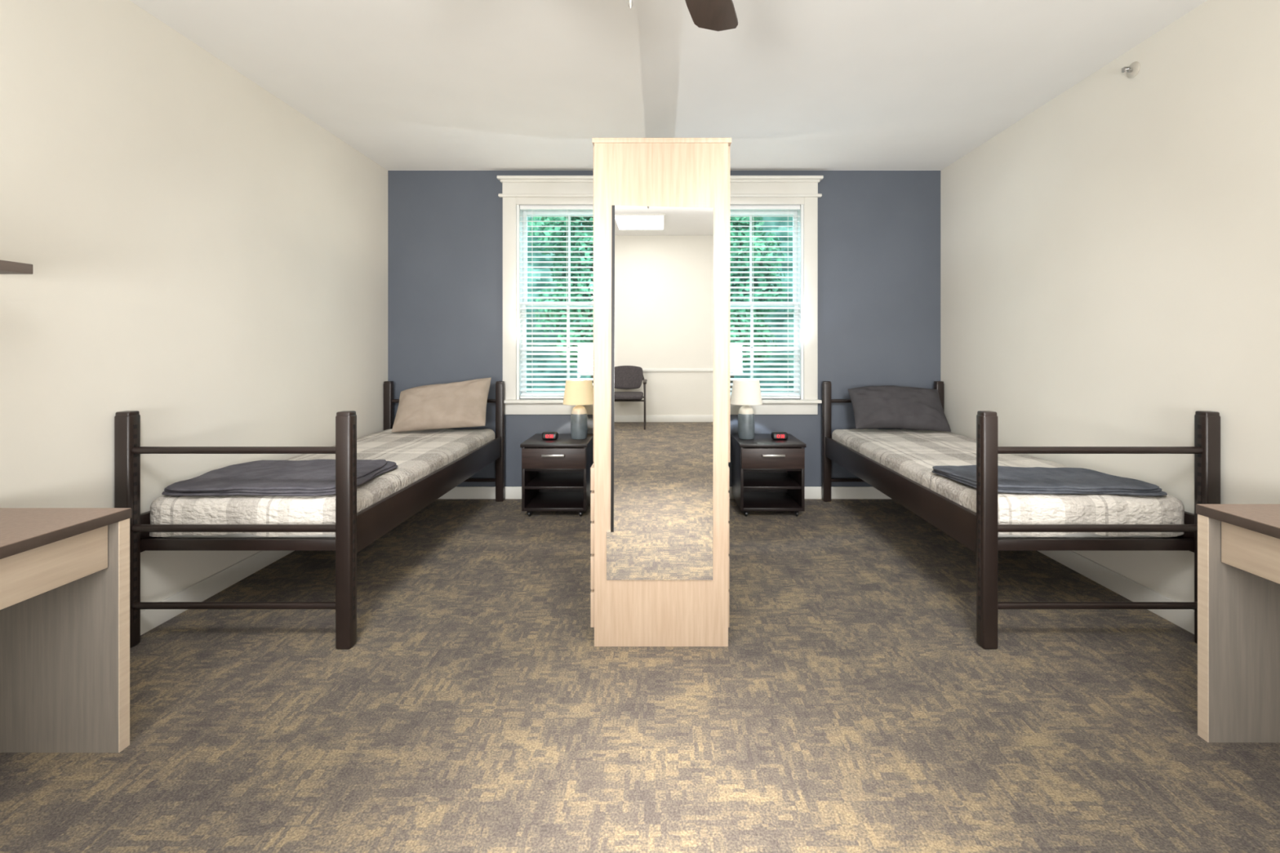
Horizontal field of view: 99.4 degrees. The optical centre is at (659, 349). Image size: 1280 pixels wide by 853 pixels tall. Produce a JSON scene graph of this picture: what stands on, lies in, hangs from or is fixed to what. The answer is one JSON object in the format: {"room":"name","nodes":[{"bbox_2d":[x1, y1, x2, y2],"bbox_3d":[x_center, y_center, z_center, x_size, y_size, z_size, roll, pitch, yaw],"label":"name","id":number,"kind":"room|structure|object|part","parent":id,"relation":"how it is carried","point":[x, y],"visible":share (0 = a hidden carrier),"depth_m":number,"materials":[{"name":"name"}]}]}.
{"room":"dormitory room","nodes":[
{"label":"dormitory room","id":0,"kind":"room"},
{"bbox_2d":[0,0,387,611],"bbox_3d":[-2.268,-0.123,0.520,0.150,2.646,8.060,0,0,0],"label":"wall","id":1,"kind":"structure","parent":0,"point":[208,259],"depth_m":2.40,"materials":[{"name":"beige paint"}]},
{"bbox_2d":[0,259,32,274],"bbox_3d":[-2.041,-0.179,1.067,0.302,0.158,1.135,0,0,0],"label":"wall shelf","id":2,"kind":"object","parent":1,"relation":"attached to","point":[6,267],"visible":1,"depth_m":1.59,"materials":[{"name":"brown wood"}]},
{"bbox_2d":[140,551,293,635],"bbox_3d":[-2.186,1.151,0.505,0.014,0.098,7.730,0,0,0],"label":"baseboard","id":3,"kind":"structure","parent":1,"relation":"attached to","point":[215,584],"depth_m":2.63,"materials":[{"name":"white paint"}]},
{"bbox_2d":[0,498,1279,852],"bbox_3d":[0.035,1.250,0.520,4.756,0.100,8.060,0,0,0],"label":"floor","id":4,"kind":"structure","parent":0,"point":[853,703],"depth_m":1.74,"materials":[{"name":"carpet"}]},
{"bbox_2d":[0,507,131,752],"bbox_3d":[-1.893,0.841,1.050,0.569,0.719,1.200,0,0,0],"label":"desk","id":5,"kind":"object","parent":4,"relation":"on","point":[64,572],"visible":1,"depth_m":1.61,"materials":[{"name":"brown laminate"}]},
{"bbox_3d":[-1.651,0.582,1.051,0.020,0.133,1.122,0,0,0],"label":"drawer","id":6,"kind":"part","parent":5,"relation":"part of","materials":[{"name":"brown wood"}]},
{"bbox_2d":[114,381,504,648],"bbox_3d":[-1.711,0.725,3.248,0.948,0.951,2.165,0,0,0],"label":"frame","id":7,"kind":"object","parent":4,"relation":"on","point":[354,531],"visible":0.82,"depth_m":2.19,"materials":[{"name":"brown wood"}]},
{"bbox_3d":[-2.154,0.725,2.192,0.062,0.951,0.055,0,0,0],"label":"post","id":8,"kind":"part","parent":7,"relation":"part of","materials":[{"name":"brown metal"}]},
{"bbox_3d":[-2.160,0.762,3.248,0.025,0.155,2.061,0,0,0],"label":"rail","id":9,"kind":"part","parent":7,"relation":"part of","materials":[{"name":"brown metal"}]},
{"bbox_3d":[-1.712,0.802,2.235,0.907,0.045,0.022,0,0,0],"label":"rail","id":10,"kind":"part","parent":7,"relation":"part of","materials":[{"name":"brown metal"}]},
{"bbox_2d":[164,533,335,537],"bbox_3d":[-1.712,0.720,3.250,0.837,0.160,1.970,0,0,0],"label":"mattress","id":11,"kind":"object","parent":7,"relation":"on","point":[236,535],"visible":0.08,"depth_m":2.27,"materials":[{"name":"white fabric"}]},
{"bbox_2d":[149,428,495,537],"bbox_3d":[-1.712,0.693,3.244,0.865,0.168,2.002,0,0,0],"label":"coverlet","id":12,"kind":"object","parent":11,"relation":"on","point":[416,455],"visible":0.67,"depth_m":2.37,"materials":[{"name":"beige fabric"}]},
{"bbox_2d":[161,459,397,496],"bbox_3d":[-1.739,0.590,2.556,0.832,0.037,0.635,0,0,0],"label":"folded blanket","id":13,"kind":"object","parent":12,"relation":"on","point":[312,477],"visible":0.9,"depth_m":2.42,"materials":[{"name":"fabric"}]},
{"bbox_2d":[391,377,491,432],"bbox_3d":[-1.633,0.409,4.072,0.704,0.390,0.280,0,0,0],"label":"pillow","id":14,"kind":"object","parent":12,"relation":"on","point":[463,404],"visible":1,"depth_m":3.99,"materials":[{"name":"beige fabric"}]},
{"bbox_3d":[-1.269,0.725,2.192,0.062,0.951,0.055,0,0,0],"label":"post","id":15,"kind":"part","parent":7,"relation":"part of","materials":[{"name":"brown metal"}]},
{"bbox_3d":[-2.154,0.725,4.303,0.062,0.951,0.055,0,0,0],"label":"post","id":16,"kind":"part","parent":7,"relation":"part of","materials":[{"name":"brown metal"}]},
{"bbox_3d":[-1.262,0.762,3.248,0.025,0.155,2.061,0,0,0],"label":"rail","id":17,"kind":"part","parent":7,"relation":"part of","materials":[{"name":"brown metal"}]},
{"bbox_3d":[-1.269,0.725,4.303,0.062,0.951,0.055,0,0,0],"label":"post","id":18,"kind":"part","parent":7,"relation":"part of","materials":[{"name":"brown metal"}]},
{"bbox_2d":[520,433,593,516],"bbox_3d":[-0.755,0.935,4.072,0.476,0.530,0.515,0,0,0],"label":"nightstand","id":19,"kind":"object","parent":4,"relation":"on","point":[556,473],"visible":0.94,"depth_m":3.89,"materials":[{"name":"brown wood"}]},
{"bbox_2d":[542,431,558,439],"bbox_3d":[-0.822,0.641,4.051,0.118,0.056,0.069,0,0,0],"label":"alarm clock","id":20,"kind":"object","parent":19,"relation":"on","point":[545,435],"visible":1,"depth_m":4.02,"materials":[{"name":"black plastic"}]},
{"bbox_3d":[-0.755,0.748,3.829,0.160,0.016,0.028,0,0,0],"label":"handle","id":21,"kind":"part","parent":19,"relation":"part of","materials":[{"name":"silver metal"}]},
{"bbox_3d":[-0.755,0.772,3.850,0.452,0.144,0.017,0,0,0],"label":"drawer","id":22,"kind":"part","parent":19,"relation":"part of","materials":[{"name":"brown wood"}]},
{"bbox_2d":[563,378,593,439],"bbox_3d":[-0.612,0.447,4.100,0.240,0.444,0.240,0,0,0],"label":"table lamp","id":23,"kind":"object","parent":19,"relation":"on","point":[579,392],"visible":1,"depth_m":4.04,"materials":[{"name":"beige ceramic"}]},
{"bbox_3d":[-0.612,0.316,4.100,0.240,0.182,0.240,0,0,0],"label":"lamp shade","id":24,"kind":"part","parent":23,"relation":"part of","materials":[{"name":"beige fabric"}]},
{"bbox_2d":[590,137,731,646],"bbox_3d":[0.004,0.172,3.000,0.624,2.057,1.685,0,0,0],"label":"wardrobe","id":25,"kind":"object","parent":4,"relation":"on","point":[660,471],"visible":1,"depth_m":2.18,"materials":[{"name":"brown wood"}]},
{"bbox_3d":[-0.267,0.528,2.612,0.034,0.094,0.796,0,0,0],"label":"drawer","id":26,"kind":"part","parent":25,"relation":"part of","materials":[{"name":"brown wood"}]},
{"bbox_3d":[-0.267,0.643,2.612,0.034,0.114,0.796,0,0,0],"label":"drawer","id":27,"kind":"part","parent":25,"relation":"part of","materials":[{"name":"brown wood"}]},
{"bbox_3d":[-0.267,0.773,2.612,0.034,0.124,0.796,0,0,0],"label":"drawer","id":28,"kind":"part","parent":25,"relation":"part of","materials":[{"name":"brown wood"}]},
{"bbox_3d":[-0.267,0.913,2.612,0.034,0.134,0.796,0,0,0],"label":"drawer","id":29,"kind":"part","parent":25,"relation":"part of","materials":[{"name":"brown wood"}]},
{"bbox_3d":[-0.267,1.063,2.612,0.034,0.144,0.796,0,0,0],"label":"drawer","id":30,"kind":"part","parent":25,"relation":"part of","materials":[{"name":"brown wood"}]},
{"bbox_3d":[-0.262,-0.186,2.612,0.023,1.293,0.796,0,0,0],"label":"door","id":31,"kind":"part","parent":25,"relation":"part of","materials":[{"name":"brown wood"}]},
{"bbox_2d":[606,204,713,580],"bbox_3d":[-0.001,0.176,2.174,0.428,1.504,0.032,0,0,0],"label":"mirror","id":32,"kind":"object","parent":25,"relation":"attached to","point":[660,258],"depth_m":2.17,"materials":[{"name":"silver mirror"}]},
{"bbox_3d":[0.007,-0.847,3.015,0.563,0.020,1.656,0,0,0],"label":"panel","id":33,"kind":"part","parent":25,"relation":"part of","materials":[{"name":"brown wood"}]},
{"bbox_3d":[0.273,0.528,2.612,0.022,0.094,0.796,0,0,0],"label":"drawer","id":34,"kind":"part","parent":25,"relation":"part of","materials":[{"name":"brown wood"}]},
{"bbox_3d":[0.273,0.643,2.612,0.022,0.114,0.796,0,0,0],"label":"drawer","id":35,"kind":"part","parent":25,"relation":"part of","materials":[{"name":"brown wood"}]},
{"bbox_3d":[0.273,0.773,2.612,0.022,0.124,0.796,0,0,0],"label":"drawer","id":36,"kind":"part","parent":25,"relation":"part of","materials":[{"name":"brown wood"}]},
{"bbox_3d":[0.273,0.913,2.612,0.022,0.134,0.796,0,0,0],"label":"drawer","id":37,"kind":"part","parent":25,"relation":"part of","materials":[{"name":"brown wood"}]},
{"bbox_3d":[0.273,1.063,2.612,0.022,0.144,0.796,0,0,0],"label":"drawer","id":38,"kind":"part","parent":25,"relation":"part of","materials":[{"name":"brown wood"}]},
{"bbox_3d":[0.275,-0.186,2.612,0.025,1.293,0.796,0,0,0],"label":"door","id":39,"kind":"part","parent":25,"relation":"part of","materials":[{"name":"brown wood"}]},
{"bbox_2d":[730,433,806,516],"bbox_3d":[0.802,0.935,4.072,0.471,0.530,0.515,0,0,0],"label":"nightstand","id":40,"kind":"object","parent":4,"relation":"on","point":[768,473],"visible":0.98,"depth_m":3.92,"materials":[{"name":"brown wood"}]},
{"bbox_2d":[730,378,762,439],"bbox_3d":[0.652,0.447,4.100,0.240,0.444,0.240,0,0,0],"label":"table lamp","id":41,"kind":"object","parent":40,"relation":"on","point":[745,392],"visible":1,"depth_m":4.04,"materials":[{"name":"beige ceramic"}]},
{"bbox_3d":[0.652,0.316,4.100,0.240,0.182,0.240,0,0,0],"label":"lamp shade","id":42,"kind":"part","parent":41,"relation":"part of","materials":[{"name":"beige fabric"}]},
{"bbox_3d":[0.802,0.772,3.850,0.447,0.144,0.017,0,0,0],"label":"drawer","id":43,"kind":"part","parent":40,"relation":"part of","materials":[{"name":"brown wood"}]},
{"bbox_3d":[0.802,0.748,3.829,0.160,0.016,0.028,0,0,0],"label":"handle","id":44,"kind":"part","parent":40,"relation":"part of","materials":[{"name":"silver metal"}]},
{"bbox_2d":[771,431,787,439],"bbox_3d":[0.893,0.641,4.051,0.118,0.056,0.069,0,0,0],"label":"alarm clock","id":45,"kind":"object","parent":40,"relation":"on","point":[775,435],"visible":1,"depth_m":4.02,"materials":[{"name":"black plastic"}]},
{"bbox_2d":[822,381,1220,648],"bbox_3d":[1.768,0.725,3.248,0.954,0.951,2.165,0,0,0],"label":"frame","id":46,"kind":"object","parent":4,"relation":"on","point":[979,531],"visible":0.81,"depth_m":2.19,"materials":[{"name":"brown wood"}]},
{"bbox_3d":[1.323,0.725,4.303,0.062,0.951,0.055,0,0,0],"label":"post","id":47,"kind":"part","parent":46,"relation":"part of","materials":[{"name":"brown metal"}]},
{"bbox_3d":[1.317,0.762,3.248,0.025,0.155,2.061,0,0,0],"label":"rail","id":48,"kind":"part","parent":46,"relation":"part of","materials":[{"name":"brown metal"}]},
{"bbox_3d":[2.214,0.725,4.303,0.062,0.951,0.055,0,0,0],"label":"post","id":49,"kind":"part","parent":46,"relation":"part of","materials":[{"name":"brown metal"}]},
{"bbox_3d":[1.323,0.725,2.192,0.062,0.951,0.055,0,0,0],"label":"post","id":50,"kind":"part","parent":46,"relation":"part of","materials":[{"name":"brown metal"}]},
{"bbox_2d":[998,533,1175,537],"bbox_3d":[1.768,0.720,3.250,0.843,0.160,1.970,0,0,0],"label":"mattress","id":51,"kind":"object","parent":46,"relation":"on","point":[1074,535],"visible":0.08,"depth_m":2.27,"materials":[{"name":"white fabric"}]},
{"bbox_2d":[831,428,1184,537],"bbox_3d":[1.768,0.693,3.244,0.871,0.169,2.002,0,0,0],"label":"coverlet","id":52,"kind":"object","parent":51,"relation":"on","point":[912,454],"visible":0.66,"depth_m":2.42,"materials":[{"name":"beige fabric"}]},
{"bbox_2d":[848,385,951,431],"bbox_3d":[1.790,0.436,4.086,0.706,0.327,0.284,0,0,0],"label":"pillow","id":53,"kind":"object","parent":52,"relation":"on","point":[893,406],"visible":1,"depth_m":4.00,"materials":[{"name":"grey fabric"}]},
{"bbox_2d":[931,465,1167,496],"bbox_3d":[1.742,0.590,2.482,0.793,0.038,0.457,0,0,0],"label":"folded blanket","id":54,"kind":"object","parent":52,"relation":"on","point":[1034,480],"visible":0.88,"depth_m":2.39,"materials":[{"name":"grey fabric"}]},
{"bbox_3d":[1.768,0.802,2.235,0.913,0.045,0.022,0,0,0],"label":"rail","id":55,"kind":"part","parent":46,"relation":"part of","materials":[{"name":"brown metal"}]},
{"bbox_3d":[2.220,0.762,3.248,0.025,0.155,2.061,0,0,0],"label":"rail","id":56,"kind":"part","parent":46,"relation":"part of","materials":[{"name":"brown metal"}]},
{"bbox_3d":[2.214,0.725,2.192,0.062,0.951,0.055,0,0,0],"label":"post","id":57,"kind":"part","parent":46,"relation":"part of","materials":[{"name":"brown metal"}]},
{"bbox_2d":[1195,504,1279,742],"bbox_3d":[1.960,0.841,1.092,0.575,0.719,1.200,0,0,0],"label":"desk","id":58,"kind":"object","parent":4,"relation":"on","point":[1238,545],"visible":1,"depth_m":1.66,"materials":[{"name":"brown laminate"}]},
{"bbox_3d":[1.722,0.582,1.093,0.020,0.133,1.122,0,0,0],"label":"drawer","id":59,"kind":"part","parent":58,"relation":"part of","materials":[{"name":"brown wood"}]},
{"bbox_2d":[387,170,940,486],"bbox_3d":[0.035,-0.123,4.460,4.456,2.646,0.180,0,0,0],"label":"wall","id":60,"kind":"structure","parent":0,"point":[879,231],"depth_m":4.37,"materials":[{"name":"blue paint"}]},
{"bbox_2d":[497,175,593,414],"bbox_3d":[-0.753,-0.434,4.420,1.092,1.908,0.240,0,0,0],"label":"window","id":61,"kind":"structure","parent":60,"relation":"in","point":[517,190],"depth_m":4.35,"materials":[{"name":"white paint"}]},
{"bbox_3d":[-0.753,-0.386,4.455,0.806,1.572,0.170,0,0,0],"label":"frame","id":62,"kind":"part","parent":61,"relation":"part of","materials":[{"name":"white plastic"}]},
{"bbox_3d":[-0.753,0.460,4.370,1.062,0.120,0.140,0,0,0],"label":"sill","id":63,"kind":"part","parent":61,"relation":"part of","materials":[{"name":"white paint"}]},
{"bbox_2d":[520,204,593,399],"bbox_3d":[-0.753,-0.388,4.405,0.758,1.568,0.054,0,0,0],"label":"window blind","id":64,"kind":"object","parent":61,"relation":"attached to","point":[523,207],"visible":0.62,"depth_m":4.39,"materials":[{"name":"white plastic"}]},
{"bbox_3d":[-0.753,0.387,4.408,0.758,0.018,0.048,0,0,0],"label":"rail","id":65,"kind":"part","parent":64,"relation":"part of","materials":[{"name":"white plastic"}]},
{"bbox_3d":[-0.753,-0.379,4.382,0.003,1.518,0.002,0,0,0],"label":"ladder cord","id":66,"kind":"part","parent":64,"relation":"part of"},
{"bbox_3d":[-0.753,-0.008,4.465,0.766,0.776,0.030,0,0,0],"label":"sash","id":67,"kind":"part","parent":61,"relation":"part of","materials":[{"name":"white plastic"}]},
{"bbox_3d":[-0.753,-0.754,4.500,0.766,0.796,0.030,0,0,0],"label":"sash","id":68,"kind":"part","parent":61,"relation":"part of","materials":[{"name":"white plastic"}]},
{"bbox_2d":[438,486,891,498],"bbox_3d":[0.035,1.151,4.363,4.428,0.098,0.014,0,0,0],"label":"baseboard","id":69,"kind":"structure","parent":60,"relation":"attached to","point":[458,492],"depth_m":4.36,"materials":[{"name":"white paint"}]},
{"bbox_2d":[729,175,823,414],"bbox_3d":[0.754,-0.434,4.420,1.094,1.908,0.240,0,0,0],"label":"window","id":70,"kind":"structure","parent":60,"relation":"in","point":[800,190],"depth_m":4.35,"materials":[{"name":"white paint"}]},
{"bbox_3d":[0.754,-0.754,4.500,0.768,0.796,0.030,0,0,0],"label":"sash","id":71,"kind":"part","parent":70,"relation":"part of","materials":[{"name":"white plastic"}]},
{"bbox_3d":[0.754,-0.008,4.465,0.768,0.776,0.030,0,0,0],"label":"sash","id":72,"kind":"part","parent":70,"relation":"part of","materials":[{"name":"white plastic"}]},
{"bbox_2d":[729,204,799,399],"bbox_3d":[0.754,-0.388,4.405,0.760,1.568,0.054,0,0,0],"label":"window blind","id":73,"kind":"object","parent":70,"relation":"attached to","point":[732,207],"visible":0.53,"depth_m":4.39,"materials":[{"name":"white plastic"}]},
{"bbox_3d":[0.754,-0.379,4.382,0.003,1.518,0.002,0,0,0],"label":"ladder cord","id":74,"kind":"part","parent":73,"relation":"part of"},
{"bbox_3d":[0.754,0.387,4.408,0.760,0.018,0.048,0,0,0],"label":"rail","id":75,"kind":"part","parent":73,"relation":"part of","materials":[{"name":"white plastic"}]},
{"bbox_3d":[1.035,-0.379,4.382,0.003,1.518,0.002,0,0,0],"label":"ladder cord","id":76,"kind":"part","parent":73,"relation":"part of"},
{"bbox_3d":[0.754,0.460,4.370,1.064,0.120,0.140,0,0,0],"label":"sill","id":77,"kind":"part","parent":70,"relation":"part of","materials":[{"name":"white paint"}]},
{"bbox_3d":[0.754,-0.386,4.455,0.808,1.572,0.170,0,0,0],"label":"frame","id":78,"kind":"part","parent":70,"relation":"part of","materials":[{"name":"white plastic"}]},
{"bbox_2d":[129,0,1206,170],"bbox_3d":[0.035,-1.506,0.520,4.756,0.120,8.060,0,0,0],"label":"ceiling","id":79,"kind":"structure","parent":0,"point":[408,85],"depth_m":2.82,"materials":[{"name":"paint"}]},
{"bbox_2d":[628,0,737,31],"bbox_3d":[0.056,-1.110,1.233,1.246,0.670,1.283,0,0,0],"label":"ceiling fan","id":80,"kind":"object","parent":79,"relation":"hanging from","point":[713,15],"visible":1,"depth_m":1.78,"materials":[{"name":"brown metal"}]},
{"bbox_3d":[-0.067,-0.907,1.230,0.010,0.265,0.010,0,0,0],"label":"pull chain","id":81,"kind":"part","parent":80,"relation":"part of","materials":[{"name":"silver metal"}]},
{"bbox_3d":[0.128,-1.105,1.634,0.152,0.035,0.504,0,0,17],"label":"fan blade","id":82,"kind":"part","parent":80,"relation":"part of","materials":[{"name":"brown wood"}]},
{"bbox_2d":[940,0,1279,602],"bbox_3d":[2.338,-0.123,0.520,0.150,2.646,8.060,0,0,0],"label":"wall","id":83,"kind":"structure","parent":0,"point":[1110,255],"depth_m":2.57,"materials":[{"name":"beige paint"}]},
{"bbox_2d":[1038,551,1194,634],"bbox_3d":[2.256,1.151,0.505,0.014,0.098,7.730,0,0,0],"label":"baseboard","id":84,"kind":"structure","parent":83,"relation":"attached to","point":[1135,592],"depth_m":2.64,"materials":[{"name":"white paint"}]},
{"bbox_2d":[1121,61,1140,78],"bbox_3d":[2.238,-1.338,2.590,0.050,0.072,0.072,0,0,0],"label":"sprinkler","id":85,"kind":"object","parent":83,"relation":"attached to","point":[1133,68],"visible":1,"depth_m":2.58,"materials":[{"name":"silver metal"}]},
{"label":"outside","id":86,"kind":"structure","parent":0,"visible":0},
{"bbox_3d":[0.000,1.950,13.300,28.000,0.300,17.400,0,0,0],"label":"lawn","id":87,"kind":"structure","parent":86,"visible":0},
{"bbox_2d":[527,216,593,387],"bbox_3d":[-1.121,-0.912,9.003,1.990,5.421,1.972,0,0,0],"label":"tree","id":88,"kind":"object","parent":87,"relation":"on","point":[543,218],"visible":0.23,"depth_m":8.54,"materials":[{"name":"green plant"}]},
{"bbox_2d":[526,216,793,391],"bbox_3d":[0.000,-1.164,11.807,16.015,5.924,2.030,0,0,0],"label":"hedge","id":89,"kind":"object","parent":87,"relation":"on","point":[765,218],"visible":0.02,"depth_m":11.34,"materials":[{"name":"green plant"}]},
{"bbox_2d":[729,216,787,391],"bbox_3d":[1.107,-0.930,9.039,2.050,5.457,1.966,0,0,0],"label":"tree","id":90,"kind":"object","parent":87,"relation":"on","point":[731,218],"visible":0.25,"depth_m":8.55,"materials":[{"name":"green plant"}]}
]}

